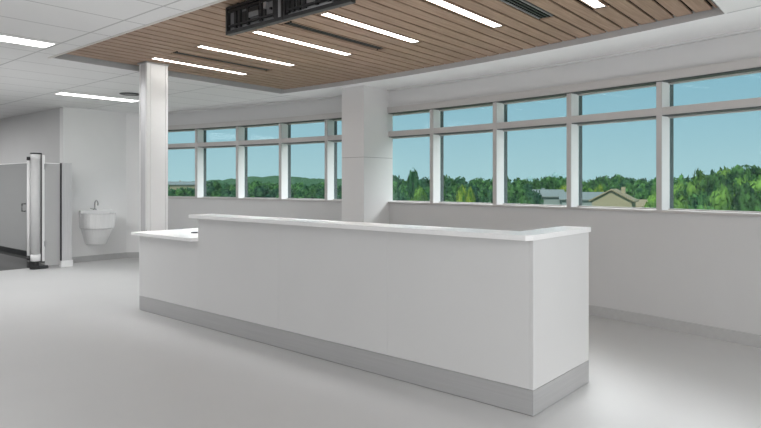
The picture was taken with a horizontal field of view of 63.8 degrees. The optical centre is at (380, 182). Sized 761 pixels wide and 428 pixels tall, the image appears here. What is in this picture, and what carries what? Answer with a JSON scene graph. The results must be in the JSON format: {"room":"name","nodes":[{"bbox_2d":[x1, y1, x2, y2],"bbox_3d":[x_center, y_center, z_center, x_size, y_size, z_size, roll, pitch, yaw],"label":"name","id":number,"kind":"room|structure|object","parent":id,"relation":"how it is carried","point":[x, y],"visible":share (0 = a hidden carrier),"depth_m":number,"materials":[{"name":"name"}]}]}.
{"room":"hospital nurse station","nodes":[
{"label":"hospital nurse station","id":0,"kind":"room"},
{"bbox_2d":[0,251,44,270],"bbox_3d":[-9.917,1.400,9.897,6.050,0.001,14.000,0,0,41],"label":"floor","id":1,"kind":"structure","parent":0,"point":[8,261],"depth_m":10.90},
{"bbox_2d":[0,108,59,250],"bbox_3d":[-7.735,-0.110,12.650,5.750,3.020,0.180,0,0,41],"label":"wall","id":2,"kind":"structure","parent":0,"point":[37,132],"depth_m":11.95,"materials":[{"name":"white paint"}]},
{"bbox_2d":[0,246,28,256],"bbox_3d":[-7.742,1.350,12.528,5.900,0.100,0.015,0,0,41],"label":"baseboard","id":3,"kind":"structure","parent":2,"relation":"attached to","point":[2,248],"depth_m":12.12,"materials":[{"name":"grey metal"}]},
{"bbox_2d":[60,107,125,256],"bbox_3d":[-5.127,-0.110,11.156,0.150,3.020,1.330,0,0,41],"label":"wall","id":4,"kind":"structure","parent":0,"point":[93,141],"depth_m":11.04,"materials":[{"name":"white paint"}]},
{"bbox_2d":[78,209,115,244],"bbox_3d":[-4.985,0.792,10.861,0.450,0.615,0.560,0,0,41],"label":"sink","id":5,"kind":"object","parent":4,"relation":"attached to","point":[96,226],"visible":1,"depth_m":10.75,"materials":[{"name":"white ceramic"}]},
{"bbox_2d":[78,212,115,228],"bbox_3d":[-4.985,0.667,10.861,0.450,0.265,0.560,0,0,41],"label":"basin","id":6,"kind":"object","parent":5,"relation":"in","point":[87,220],"depth_m":10.71,"materials":[{"name":"white ceramic"}]},
{"bbox_2d":[72,252,126,262],"bbox_3d":[-5.130,1.350,11.026,0.015,0.100,1.130,0,0,41],"label":"baseboard","id":7,"kind":"structure","parent":4,"relation":"attached to","point":[114,255],"depth_m":11.06,"materials":[{"name":"grey plastic"}]},
{"bbox_2d":[126,113,138,251],"bbox_3d":[-4.438,-0.110,11.614,0.683,3.020,0.246,0,0,-6],"label":"wall","id":8,"kind":"structure","parent":0,"point":[132,119],"depth_m":11.47,"materials":[{"name":"white paint"}]},
{"bbox_2d":[127,252,138,257],"bbox_3d":[-4.498,1.350,11.495,0.563,0.100,0.012,0,0,-9],"label":"baseboard","id":9,"kind":"structure","parent":8,"relation":"attached to","point":[129,254],"depth_m":11.47,"materials":[{"name":"grey plastic"}]},
{"bbox_2d":[342,85,392,223],"bbox_3d":[-0.186,0.040,8.611,0.427,2.720,0.616,0,0,41],"label":"square pillar","id":10,"kind":"structure","parent":0,"point":[367,148],"depth_m":8.41,"materials":[{"name":"white paint"}]},
{"bbox_2d":[0,257,760,427],"bbox_3d":[-1.388,1.400,2.522,17.400,0.001,14.000,0,0,41],"label":"floor","id":11,"kind":"structure","parent":0,"point":[78,349],"depth_m":4.29,"materials":[{"name":"plastic"}]},
{"bbox_2d":[0,153,48,269],"bbox_3d":[-6.301,0.455,10.408,1.848,1.890,0.320,0,0,32],"label":"gate","id":12,"kind":"object","parent":11,"relation":"on","point":[35,166],"visible":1,"depth_m":9.90,"materials":[{"name":"silver plastic"}]},
{"bbox_2d":[59,163,72,266],"bbox_3d":[-5.268,0.533,10.236,0.100,1.733,0.185,0,0,41],"label":"end panel","id":13,"kind":"object","parent":11,"relation":"on","point":[66,260],"visible":1,"depth_m":10.20,"materials":[{"name":"grey metal"}]},
{"bbox_2d":[44,163,59,265],"bbox_3d":[-5.422,0.515,10.089,0.040,1.690,0.240,0,0,41],"label":"panel","id":14,"kind":"object","parent":13,"relation":"attached to","point":[52,170],"visible":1,"depth_m":10.09,"materials":[{"name":"silver metal"}]},
{"bbox_2d":[137,61,168,295],"bbox_3d":[-2.618,0.013,7.040,0.194,2.773,0.287,0,0,41],"label":"column","id":15,"kind":"structure","parent":11,"relation":"on","point":[153,76],"depth_m":6.97,"materials":[{"name":"paint"}]},
{"bbox_2d":[131,214,590,415],"bbox_3d":[-0.634,0.855,5.511,4.792,1.090,0.917,0,0,41],"label":"reception desk","id":16,"kind":"object","parent":11,"relation":"on","point":[498,318],"visible":1,"depth_m":4.32,"materials":[{"name":"white laminate"}]},
{"bbox_2d":[131,228,197,241],"bbox_3d":[-1.991,0.556,6.683,1.205,0.032,0.915,0,0,41],"label":"countertop","id":17,"kind":"structure","parent":16,"relation":"on","point":[174,234],"depth_m":6.53,"materials":[{"name":"white stone"}]},
{"bbox_2d":[0,0,760,118],"bbox_3d":[-3.128,-1.320,4.027,24.000,0.001,14.000,0,0,41],"label":"ceiling","id":18,"kind":"structure","parent":0,"point":[29,79],"depth_m":6.92,"materials":[{"name":"tile"}]},
{"bbox_2d":[0,34,56,47],"bbox_3d":[-3.556,-1.315,5.405,0.264,0.007,1.209,0,0,41],"label":"recessed light","id":19,"kind":"object","parent":18,"relation":"in","point":[4,38],"visible":1,"depth_m":5.67,"materials":[{"name":"white plastic"}]},
{"bbox_2d":[54,92,138,101],"bbox_3d":[-4.325,-1.315,9.385,0.264,0.007,1.204,0,0,41],"label":"recessed light","id":20,"kind":"object","parent":18,"relation":"in","point":[59,93],"visible":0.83,"depth_m":9.38,"materials":[{"name":"white plastic"}]},
{"bbox_2d":[119,92,138,95],"bbox_3d":[-3.705,-1.312,9.047,0.304,0.015,0.304,0,0,41],"label":"ceiling vent","id":21,"kind":"object","parent":18,"relation":"in","point":[123,93],"visible":0.97,"depth_m":9.01,"materials":[{"name":"grey metal"}]},
{"bbox_2d":[48,0,225,57],"bbox_3d":[-1.270,-1.327,4.517,5.870,0.026,0.028,0,0,41],"label":"trim","id":22,"kind":"structure","parent":18,"relation":"attached to","point":[218,1],"depth_m":5.13,"materials":[{"name":"white metal"}]},
{"bbox_2d":[66,0,717,89],"bbox_3d":[-0.249,-1.400,5.846,6.023,0.050,3.317,0,0,41],"label":"ceiling","id":23,"kind":"structure","parent":0,"point":[446,36],"depth_m":5.74,"materials":[{"name":"brown wood"}]},
{"bbox_2d":[149,57,248,74],"bbox_3d":[-2.112,-1.387,7.253,0.112,0.021,1.337,0,0,38],"label":"recessed light","id":24,"kind":"object","parent":23,"relation":"in","point":[153,58],"visible":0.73,"depth_m":7.18,"materials":[{"name":"white plastic"}]},
{"bbox_2d":[172,51,271,70],"bbox_3d":[-1.769,-1.385,6.957,0.132,0.020,1.326,0,0,38],"label":"ceiling vent","id":25,"kind":"object","parent":23,"relation":"in","point":[176,52],"visible":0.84,"depth_m":6.89,"materials":[{"name":"black metal"}]},
{"bbox_2d":[195,45,295,65],"bbox_3d":[-1.427,-1.387,6.660,0.112,0.021,1.337,0,0,38],"label":"recessed light","id":26,"kind":"object","parent":23,"relation":"in","point":[199,46],"visible":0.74,"depth_m":6.60,"materials":[{"name":"white plastic"}]},
{"bbox_2d":[226,0,285,35],"bbox_3d":[-0.932,-1.262,4.537,0.675,0.228,0.045,0,0,41],"label":"frame","id":27,"kind":"object","parent":23,"relation":"hanging from","point":[249,15],"visible":0.97,"depth_m":4.54,"materials":[{"name":"black metal"}]},
{"bbox_2d":[250,30,353,55],"bbox_3d":[-0.741,-1.387,6.068,0.112,0.021,1.336,0,0,39],"label":"recessed light","id":28,"kind":"object","parent":23,"relation":"in","point":[259,32],"visible":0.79,"depth_m":6.00,"materials":[{"name":"white plastic"}]},
{"bbox_2d":[283,0,355,20],"bbox_3d":[-0.422,-1.262,4.097,0.658,0.228,0.045,0,0,41],"label":"frame","id":29,"kind":"object","parent":23,"relation":"hanging from","point":[292,9],"visible":1,"depth_m":4.15,"materials":[{"name":"black metal"}]},
{"bbox_2d":[283,21,385,49],"bbox_3d":[-0.399,-1.385,5.772,0.132,0.020,1.325,0,0,39],"label":"ceiling vent","id":30,"kind":"object","parent":23,"relation":"in","point":[292,24],"visible":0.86,"depth_m":5.70,"materials":[{"name":"black metal"}]},
{"bbox_2d":[318,11,421,42],"bbox_3d":[-0.056,-1.387,5.475,0.112,0.021,1.336,0,0,39],"label":"recessed light","id":31,"kind":"object","parent":23,"relation":"in","point":[328,14],"visible":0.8,"depth_m":5.39,"materials":[{"name":"white plastic"}]},
{"bbox_2d":[54,1,723,93],"bbox_3d":[-0.248,-1.375,5.846,6.024,0.111,3.320,0,0,41],"label":"trim","id":32,"kind":"structure","parent":23,"relation":"attached to","point":[714,11],"depth_m":6.75,"materials":[{"name":"grey metal"}]},
{"bbox_2d":[425,0,504,27],"bbox_3d":[0.629,-1.387,4.883,0.112,0.021,1.335,0,0,39],"label":"recessed light","id":33,"kind":"object","parent":23,"relation":"in","point":[446,4],"visible":0.95,"depth_m":4.96,"materials":[{"name":"white plastic"}]},
{"bbox_2d":[500,0,552,18],"bbox_3d":[0.972,-1.385,4.586,0.132,0.020,1.324,0,0,39],"label":"ceiling vent","id":34,"kind":"object","parent":23,"relation":"in","point":[525,6],"visible":0.96,"depth_m":4.83,"materials":[{"name":"grey metal"}]},
{"bbox_2d":[580,0,607,8],"bbox_3d":[1.315,-1.387,4.290,0.112,0.021,1.335,0,0,39],"label":"recessed light","id":35,"kind":"object","parent":23,"relation":"in","point":[595,4],"visible":1,"depth_m":4.70,"materials":[{"name":"white plastic"}]},
{"bbox_2d":[583,0,603,7],"bbox_3d":[1.315,-1.383,4.290,0.084,0.008,1.283,0,0,39],"label":"diffuser","id":36,"kind":"object","parent":35,"relation":"attached to","point":[592,3],"depth_m":4.69,"materials":[{"name":"white plastic"}]},
{"bbox_2d":[168,197,760,334],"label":"wall","id":37,"kind":"structure","parent":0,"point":[694,268],"depth_m":6.06,"materials":[{"name":"white paint"}]},
{"bbox_2d":[168,130,194,196],"bbox_3d":[-3.754,-0.362,11.415,1.009,1.248,0.226,0,0,27],"label":"window","id":38,"kind":"structure","parent":37,"relation":"attached to","point":[180,145],"depth_m":11.32,"materials":[{"name":"metal"}]},
{"bbox_2d":[195,128,235,197],"bbox_3d":[-2.876,-0.362,10.928,1.009,1.248,0.226,0,0,30],"label":"window","id":39,"kind":"structure","parent":37,"relation":"attached to","point":[201,144],"depth_m":11.09,"materials":[{"name":"metal"}]},
{"bbox_2d":[236,125,278,198],"bbox_3d":[-2.023,-0.362,10.397,1.009,1.248,0.226,0,0,33],"label":"window","id":40,"kind":"structure","parent":37,"relation":"attached to","point":[242,142],"depth_m":10.58,"materials":[{"name":"metal"}]},
{"bbox_2d":[279,121,324,199],"bbox_3d":[-1.198,-0.362,9.824,1.009,1.248,0.226,0,0,36],"label":"window","id":41,"kind":"structure","parent":37,"relation":"attached to","point":[285,140],"depth_m":10.02,"materials":[{"name":"metal"}]},
{"bbox_2d":[325,119,341,199],"bbox_3d":[-0.415,-0.362,9.200,1.011,1.248,0.228,0,0,41],"label":"window","id":42,"kind":"structure","parent":37,"relation":"attached to","point":[331,137],"depth_m":9.46,"materials":[{"name":"metal"}]},
{"bbox_2d":[388,111,429,201],"bbox_3d":[0.363,-0.362,8.558,1.008,1.248,0.239,0,0,41],"label":"window","id":43,"kind":"structure","parent":37,"relation":"attached to","point":[416,133],"depth_m":8.44,"materials":[{"name":"metal"}]},
{"bbox_2d":[430,104,492,203],"bbox_3d":[1.092,-0.362,7.869,1.009,1.248,0.226,0,0,45],"label":"window","id":44,"kind":"structure","parent":37,"relation":"attached to","point":[438,131],"depth_m":8.13,"materials":[{"name":"metal"}]},
{"bbox_2d":[493,96,566,205],"bbox_3d":[1.788,-0.362,7.144,0.226,1.248,1.009,0,0,-43],"label":"window","id":45,"kind":"structure","parent":37,"relation":"attached to","point":[501,126],"depth_m":7.42,"materials":[{"name":"metal"}]},
{"bbox_2d":[567,85,655,208],"bbox_3d":[2.446,-0.362,6.385,0.226,1.248,1.009,0,0,-40],"label":"window","id":46,"kind":"structure","parent":37,"relation":"attached to","point":[576,120],"depth_m":6.67,"materials":[{"name":"metal"}]},
{"bbox_2d":[589,305,760,347],"bbox_3d":[0.669,1.347,7.406,12.772,0.105,1.063,0,0,45],"label":"baseboard","id":47,"kind":"structure","parent":37,"relation":"attached to","point":[739,337],"depth_m":5.74,"materials":[{"name":"grey plastic"}]},
{"bbox_2d":[656,71,760,212],"bbox_3d":[3.065,-0.362,5.593,0.226,1.248,1.009,0,0,-37],"label":"window","id":48,"kind":"structure","parent":37,"relation":"attached to","point":[666,111],"depth_m":5.90,"materials":[{"name":"metal"}]},
{"bbox_2d":[168,30,760,125],"bbox_3d":[0.763,-1.346,7.501,12.932,0.548,1.296,0,0,45],"label":"wall","id":49,"kind":"structure","parent":0,"point":[746,45],"depth_m":6.94,"materials":[{"name":"white paint"}]},
{"bbox_2d":[168,67,760,130],"bbox_3d":[0.705,-0.982,7.443,12.836,0.009,1.160,0,0,45],"label":"trim","id":50,"kind":"structure","parent":49,"relation":"attached to","point":[756,68],"depth_m":6.82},
{"bbox_2d":[168,27,760,113],"bbox_3d":[0.660,-1.319,7.397,12.772,0.042,1.089,0,0,45],"label":"trim","id":51,"kind":"structure","parent":49,"relation":"attached to","point":[756,28],"depth_m":6.85,"materials":[{"name":"white paint"}]},
{"bbox_2d":[168,57,760,130],"bbox_3d":[0.734,-1.027,7.472,12.900,0.082,1.280,0,0,45],"label":"trim","id":52,"kind":"structure","parent":49,"relation":"attached to","point":[755,62],"depth_m":6.91,"materials":[{"name":"grey metal"}]},
{"bbox_2d":[284,6,760,97],"bbox_3d":[2.063,-1.320,6.435,8.751,0.001,3.566,0,0,41],"label":"ceiling","id":53,"kind":"structure","parent":0,"point":[750,18],"depth_m":6.09,"materials":[{"name":"white paint"}]},
{"label":"outside","id":54,"kind":"structure","parent":0,"visible":0},
{"label":"ground","id":55,"kind":"structure","parent":54,"visible":0},
{"bbox_2d":[168,181,194,189],"bbox_3d":[-65.929,3.782,205.000,9.900,9.236,5.900,0,0,-19],"label":"field","id":56,"kind":"structure","parent":55,"relation":"on","point":[173,184],"depth_m":202.82,"materials":[{"name":"plant"}]},
{"bbox_2d":[175,187,193,195],"bbox_3d":[-60.791,4.797,187.763,7.673,7.332,7.730,0,0,3],"label":"tree","id":57,"kind":"object","parent":55,"relation":"on","point":[181,191],"visible":0.35,"depth_m":186.92,"materials":[{"name":"green plant"}]},
{"bbox_2d":[206,186,216,196],"bbox_3d":[-56.427,4.683,197.358,7.240,7.563,6.533,0,0,-39],"label":"tree","id":58,"kind":"object","parent":55,"relation":"on","point":[210,190],"visible":0.3,"depth_m":196.18,"materials":[{"name":"green plant"}]},
{"bbox_2d":[213,181,222,191],"bbox_3d":[-74.169,3.578,276.186,6.878,9.811,6.929,0,0,-10],"label":"tree","id":59,"kind":"object","parent":55,"relation":"on","point":[218,186],"visible":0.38,"depth_m":275.41,"materials":[{"name":"green plant"}]},
{"bbox_2d":[249,180,267,196],"bbox_3d":[-44.757,3.682,224.143,7.369,9.599,7.424,0,0,26],"label":"tree","id":60,"kind":"object","parent":55,"relation":"on","point":[257,183],"visible":0.33,"depth_m":222.92,"materials":[{"name":"green plant"}]},
{"bbox_2d":[251,185,274,197],"bbox_3d":[-31.261,4.538,164.340,6.756,7.857,7.487,0,0,9],"label":"tree","id":61,"kind":"object","parent":55,"relation":"on","point":[261,192],"visible":0.55,"depth_m":162.48,"materials":[{"name":"green plant"}]},
{"bbox_2d":[295,188,312,195],"bbox_3d":[-20.696,4.908,164.879,6.201,7.112,6.985,0,0,-16],"label":"tree","id":62,"kind":"object","parent":55,"relation":"on","point":[305,191],"visible":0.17,"depth_m":163.15,"materials":[{"name":"green plant"}]},
{"bbox_2d":[312,187,338,197],"bbox_3d":[-14.683,4.657,162.990,7.600,7.615,6.858,0,0,-11],"label":"tree","id":63,"kind":"object","parent":55,"relation":"on","point":[321,191],"visible":0.12,"depth_m":161.03,"materials":[{"name":"green plant"}]},
{"bbox_2d":[393,189,405,200],"bbox_3d":[2.361,4.624,85.122,2.707,7.682,3.022,0,0,-26],"label":"tree","id":64,"kind":"object","parent":55,"relation":"on","point":[398,196],"visible":0.16,"depth_m":84.83,"materials":[{"name":"green plant"}]},
{"bbox_2d":[398,182,407,192],"bbox_3d":[4.603,4.164,120.431,4.884,8.626,5.501,0,0,29],"label":"tree","id":65,"kind":"object","parent":55,"relation":"on","point":[402,186],"visible":0.11,"depth_m":120.07,"materials":[{"name":"green plant"}]},
{"bbox_2d":[405,168,423,200],"bbox_3d":[4.483,3.216,80.297,3.007,10.554,2.248,0,0,10],"label":"conifer tree","id":66,"kind":"object","parent":55,"relation":"on","point":[412,180],"visible":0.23,"depth_m":79.60,"materials":[{"name":"green plant"}]},
{"bbox_2d":[409,186,428,200],"bbox_3d":[4.463,4.319,72.192,2.845,8.311,3.192,0,0,-8],"label":"broadleaf tree","id":67,"kind":"object","parent":55,"relation":"on","point":[419,195],"visible":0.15,"depth_m":71.57,"materials":[{"name":"green plant"}]},
{"bbox_2d":[447,190,457,201],"bbox_3d":[10.637,4.721,90.035,3.850,7.486,2.843,0,0,-15],"label":"tree","id":68,"kind":"object","parent":55,"relation":"on","point":[452,197],"visible":0.09,"depth_m":89.64,"materials":[{"name":"green plant"}]},
{"bbox_2d":[444,181,464,193],"bbox_3d":[15.494,4.015,122.898,6.035,8.929,5.358,0,0,-15],"label":"tree","id":69,"kind":"object","parent":55,"relation":"on","point":[454,186],"visible":0.13,"depth_m":121.63,"materials":[{"name":"green plant"}]},
{"bbox_2d":[455,176,465,184],"bbox_3d":[26.447,3.064,207.491,6.696,10.856,7.421,0,0,16],"label":"tree","id":70,"kind":"object","parent":55,"relation":"on","point":[462,180],"visible":0.23,"depth_m":205.89,"materials":[{"name":"green plant"}]},
{"bbox_2d":[456,184,472,201],"bbox_3d":[10.908,4.319,81.863,3.105,8.311,2.356,0,0,27],"label":"tree","id":71,"kind":"object","parent":55,"relation":"on","point":[462,192],"visible":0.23,"depth_m":81.70,"materials":[{"name":"green plant"}]},
{"bbox_2d":[462,182,478,192],"bbox_3d":[18.270,4.091,124.214,5.163,8.766,5.721,0,0,-33],"label":"tree","id":72,"kind":"object","parent":55,"relation":"on","point":[468,185],"visible":0.16,"depth_m":122.79,"materials":[{"name":"green plant"}]},
{"bbox_2d":[467,187,475,201],"bbox_3d":[12.786,4.451,86.091,2.327,8.043,1.793,0,0,41],"label":"tree","id":73,"kind":"object","parent":55,"relation":"on","point":[470,191],"visible":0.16,"depth_m":85.52,"materials":[{"name":"green plant"}]},
{"bbox_2d":[476,182,486,196],"bbox_3d":[19.972,4.138,124.333,5.314,8.679,5.985,0,0,-3],"label":"tree","id":74,"kind":"object","parent":55,"relation":"on","point":[481,187],"visible":0.2,"depth_m":122.38,"materials":[{"name":"green plant"}]},
{"bbox_2d":[485,181,492,198],"bbox_3d":[22.145,3.990,123.336,4.319,8.974,4.351,0,0,-24],"label":"tree","id":75,"kind":"object","parent":55,"relation":"on","point":[489,186],"visible":0.14,"depth_m":122.61,"materials":[{"name":"green plant"}]},
{"bbox_2d":[486,187,492,202],"bbox_3d":[17.415,4.489,91.642,3.458,7.957,3.833,0,0,-5],"label":"tree","id":76,"kind":"object","parent":55,"relation":"on","point":[490,196],"visible":0.08,"depth_m":90.99,"materials":[{"name":"green plant"}]},
{"bbox_2d":[507,191,517,203],"bbox_3d":[20.761,4.806,97.086,3.996,7.312,3.967,0,0,-33],"label":"tree","id":77,"kind":"object","parent":55,"relation":"on","point":[513,196],"visible":0.14,"depth_m":96.41,"materials":[{"name":"green plant"}]},
{"bbox_2d":[508,181,529,196],"bbox_3d":[27.739,3.944,124.116,5.394,9.067,5.354,0,0,-11],"label":"tree","id":78,"kind":"object","parent":55,"relation":"on","point":[514,188],"visible":0.16,"depth_m":123.52,"materials":[{"name":"green plant"}]},
{"bbox_2d":[512,178,529,184],"bbox_3d":[45.741,3.339,197.591,8.169,10.305,7.253,0,0,13],"label":"tree","id":79,"kind":"object","parent":55,"relation":"on","point":[518,179],"visible":0.14,"depth_m":197.04,"materials":[{"name":"green plant"}]},
{"bbox_2d":[515,190,531,203],"bbox_3d":[19.686,4.740,84.493,3.865,7.448,2.833,0,0,-38],"label":"tree","id":80,"kind":"object","parent":55,"relation":"on","point":[522,198],"visible":0.14,"depth_m":84.03,"materials":[{"name":"green plant"}]},
{"bbox_2d":[525,189,543,203],"bbox_3d":[23.783,4.637,95.193,3.779,7.656,4.188,0,0,-40],"label":"tree","id":81,"kind":"object","parent":55,"relation":"on","point":[536,198],"visible":0.33,"depth_m":93.85,"materials":[{"name":"green plant"}]},
{"bbox_2d":[533,178,549,188],"bbox_3d":[53.453,3.431,203.567,6.509,10.118,7.331,0,0,-8],"label":"tree","id":82,"kind":"object","parent":55,"relation":"on","point":[542,183],"visible":0.41,"depth_m":201.96,"materials":[{"name":"green plant"}]},
{"bbox_2d":[532,188,564,204],"bbox_3d":[32.349,4.674,118.000,5.900,7.452,6.900,0,0,10],"label":"gabled house","id":83,"kind":"structure","parent":55,"relation":"on","point":[550,196],"depth_m":115.21,"materials":[{"name":"grey"}]},
{"bbox_2d":[546,177,555,188],"bbox_3d":[56.181,3.169,203.847,5.920,10.653,6.667,0,0,-28],"label":"tree","id":84,"kind":"object","parent":55,"relation":"on","point":[551,181],"visible":0.23,"depth_m":202.06,"materials":[{"name":"green plant"}]},
{"bbox_2d":[554,176,566,188],"bbox_3d":[59.565,3.091,198.912,6.512,10.811,5.781,0,0,1],"label":"tree","id":85,"kind":"object","parent":55,"relation":"on","point":[561,180],"visible":0.3,"depth_m":197.86,"materials":[{"name":"green plant"}]},
{"bbox_2d":[559,192,603,205],"bbox_3d":[37.303,4.867,112.000,8.900,7.067,8.900,0,0,16],"label":"gabled house","id":86,"kind":"structure","parent":55,"relation":"on","point":[586,196],"depth_m":109.19,"materials":[{"name":"grey"}]},
{"bbox_2d":[582,179,598,190],"bbox_3d":[66.222,3.519,192.110,5.962,9.932,5.918,0,0,-19],"label":"tree","id":87,"kind":"object","parent":55,"relation":"on","point":[592,184],"visible":0.26,"depth_m":191.16,"materials":[{"name":"green plant"}]},
{"bbox_2d":[594,184,603,191],"bbox_3d":[53.573,4.319,149.874,4.213,8.313,3.436,0,0,41],"label":"tree","id":88,"kind":"object","parent":55,"relation":"on","point":[599,188],"visible":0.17,"depth_m":149.59,"materials":[{"name":"green plant"}]},
{"bbox_2d":[593,178,607,191],"bbox_3d":[69.600,3.362,195.592,6.720,10.252,6.770,0,0,42],"label":"tree","id":89,"kind":"object","parent":55,"relation":"on","point":[597,179],"visible":0.12,"depth_m":194.89,"materials":[{"name":"green plant"}]},
{"bbox_2d":[607,183,619,191],"bbox_3d":[51.735,4.163,136.276,4.594,8.628,4.079,0,0,-1],"label":"tree","id":90,"kind":"object","parent":55,"relation":"on","point":[613,186],"visible":0.1,"depth_m":136.12,"materials":[{"name":"green plant"}]},
{"bbox_2d":[589,187,638,206],"bbox_3d":[38.216,4.523,100.000,6.900,7.754,6.400,0,0,29],"label":"gabled house","id":91,"kind":"structure","parent":55,"relation":"on","point":[618,198],"depth_m":97.69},
{"bbox_2d":[607,174,620,188],"bbox_3d":[79.063,2.639,204.934,6.813,11.722,6.864,0,0,-8],"label":"tree","id":92,"kind":"object","parent":55,"relation":"on","point":[615,179],"visible":0.3,"depth_m":203.74,"materials":[{"name":"green plant"}]},
{"bbox_2d":[618,176,632,186],"bbox_3d":[79.644,3.181,197.601,6.557,10.624,6.855,0,0,23],"label":"tree","id":93,"kind":"object","parent":55,"relation":"on","point":[625,180],"visible":0.22,"depth_m":196.85,"materials":[{"name":"green plant"}]},
{"bbox_2d":[625,179,648,196],"bbox_3d":[55.902,3.743,134.095,5.478,9.477,5.437,0,0,19],"label":"tree","id":94,"kind":"object","parent":55,"relation":"on","point":[629,190],"visible":0.24,"depth_m":134.01,"materials":[{"name":"green plant"}]},
{"bbox_2d":[633,183,648,198],"bbox_3d":[55.707,4.134,131.116,5.023,8.680,5.061,0,0,-11],"label":"tree","id":95,"kind":"object","parent":55,"relation":"on","point":[640,191],"visible":0.36,"depth_m":130.01,"materials":[{"name":"green plant"}]},
{"bbox_2d":[636,199,647,207],"bbox_3d":[44.809,5.497,108.000,7.900,5.807,6.900,0,0,21],"label":"gabled house","id":96,"kind":"structure","parent":55,"relation":"on","point":[641,202],"depth_m":105.96,"materials":[{"name":"beige"}]},
{"bbox_2d":[642,191,655,207],"bbox_3d":[29.209,4.631,66.167,2.779,7.675,2.618,0,0,41],"label":"broadleaf tree","id":97,"kind":"object","parent":55,"relation":"on","point":[651,199],"visible":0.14,"depth_m":65.84,"materials":[{"name":"green plant"}]},
{"bbox_2d":[650,180,655,194],"bbox_3d":[61.402,3.746,134.895,5.034,9.470,4.997,0,0,-41],"label":"tree","id":98,"kind":"object","parent":55,"relation":"on","point":[653,187],"visible":0.07,"depth_m":134.30,"materials":[{"name":"green plant"}]},
{"bbox_2d":[674,179,685,193],"bbox_3d":[30.022,4.038,62.218,3.201,8.882,3.591,0,0,-11],"label":"broadleaf tree","id":99,"kind":"object","parent":55,"relation":"on","point":[676,187],"visible":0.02,"depth_m":61.68,"materials":[{"name":"green plant"}]},
{"bbox_2d":[674,187,690,208],"bbox_3d":[23.005,4.321,45.936,2.901,8.307,2.954,0,0,41],"label":"broadleaf tree","id":100,"kind":"object","parent":55,"relation":"on","point":[680,198],"visible":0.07,"depth_m":45.70,"materials":[{"name":"green plant"}]},
{"bbox_2d":[674,173,693,186],"bbox_3d":[39.189,3.600,77.822,5.466,9.777,5.723,0,0,41],"label":"broadleaf tree","id":101,"kind":"object","parent":55,"relation":"on","point":[681,176],"visible":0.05,"depth_m":76.98,"materials":[{"name":"green plant"}]},
{"bbox_2d":[679,178,705,198],"bbox_3d":[29.558,3.988,58.221,4.403,8.987,3.843,0,0,-4],"label":"broadleaf tree","id":102,"kind":"object","parent":55,"relation":"on","point":[696,189],"visible":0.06,"depth_m":57.58,"materials":[{"name":"green plant"}]},
{"bbox_2d":[690,169,706,184],"bbox_3d":[42.910,3.189,81.847,5.714,10.614,5.941,0,0,41],"label":"broadleaf tree","id":103,"kind":"object","parent":55,"relation":"on","point":[699,176],"visible":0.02,"depth_m":81.34,"materials":[{"name":"green plant"}]},
{"bbox_2d":[685,191,713,209],"bbox_3d":[23.557,4.408,45.012,2.739,8.131,3.250,0,0,-37],"label":"broadleaf tree","id":104,"kind":"object","parent":55,"relation":"on","point":[697,201],"visible":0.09,"depth_m":44.80,"materials":[{"name":"green plant"}]},
{"bbox_2d":[698,173,719,193],"bbox_3d":[32.245,3.737,59.592,5.044,9.492,4.389,0,0,41],"label":"broadleaf tree","id":105,"kind":"object","parent":55,"relation":"on","point":[703,184],"visible":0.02,"depth_m":59.63,"materials":[{"name":"green plant"}]},
{"bbox_2d":[703,183,735,210],"bbox_3d":[24.322,4.224,44.190,2.756,8.505,3.092,0,0,-15],"label":"broadleaf tree","id":106,"kind":"object","parent":55,"relation":"on","point":[721,200],"visible":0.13,"depth_m":43.67,"materials":[{"name":"green plant"}]},
{"bbox_2d":[705,174,736,199],"bbox_3d":[31.385,3.789,56.363,4.805,9.386,4.058,0,0,3],"label":"broadleaf tree","id":107,"kind":"object","parent":55,"relation":"on","point":[718,179],"visible":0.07,"depth_m":55.73,"materials":[{"name":"green plant"}]},
{"bbox_2d":[716,166,730,178],"bbox_3d":[47.803,3.002,86.120,5.306,10.992,5.453,0,0,41],"label":"broadleaf tree","id":108,"kind":"object","parent":55,"relation":"on","point":[725,170],"visible":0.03,"depth_m":85.32,"materials":[{"name":"green plant"}]},
{"bbox_2d":[726,164,753,184],"bbox_3d":[46.840,3.035,79.835,6.616,10.922,6.955,0,0,41],"label":"broadleaf tree","id":109,"kind":"object","parent":55,"relation":"on","point":[737,171],"visible":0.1,"depth_m":78.69,"materials":[{"name":"green plant"}]},
{"bbox_2d":[730,174,750,186],"bbox_3d":[35.501,3.781,60.249,4.953,9.408,4.323,0,0,0],"label":"broadleaf tree","id":110,"kind":"object","parent":55,"relation":"on","point":[745,177],"visible":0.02,"depth_m":59.82,"materials":[{"name":"green plant"}]},
{"bbox_2d":[733,181,760,211],"bbox_3d":[26.495,4.145,44.270,3.432,8.662,2.898,0,0,8],"label":"broadleaf tree","id":111,"kind":"object","parent":55,"relation":"on","point":[744,199],"visible":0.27,"depth_m":43.68,"materials":[{"name":"green plant"}]},
{"bbox_2d":[747,165,760,179],"bbox_3d":[51.485,2.959,84.419,6.559,11.076,6.768,0,0,41],"label":"broadleaf tree","id":112,"kind":"object","parent":55,"relation":"on","point":[754,170],"visible":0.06,"depth_m":84.05,"materials":[{"name":"green plant"}]},
{"bbox_2d":[750,175,760,190],"bbox_3d":[33.572,3.826,55.108,4.075,9.315,4.136,0,0,41],"label":"broadleaf tree","id":113,"kind":"object","parent":55,"relation":"on","point":[757,184],"visible":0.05,"depth_m":54.70,"materials":[{"name":"green plant"}]},
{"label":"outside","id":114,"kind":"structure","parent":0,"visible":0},
{"bbox_2d":[206,176,341,186],"bbox_3d":[-115.403,0.560,594.010,432.899,17.681,355.525,0,0,41],"label":"hill","id":115,"kind":"structure","parent":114,"point":[273,179],"depth_m":585.75,"materials":[{"name":"green plant"}]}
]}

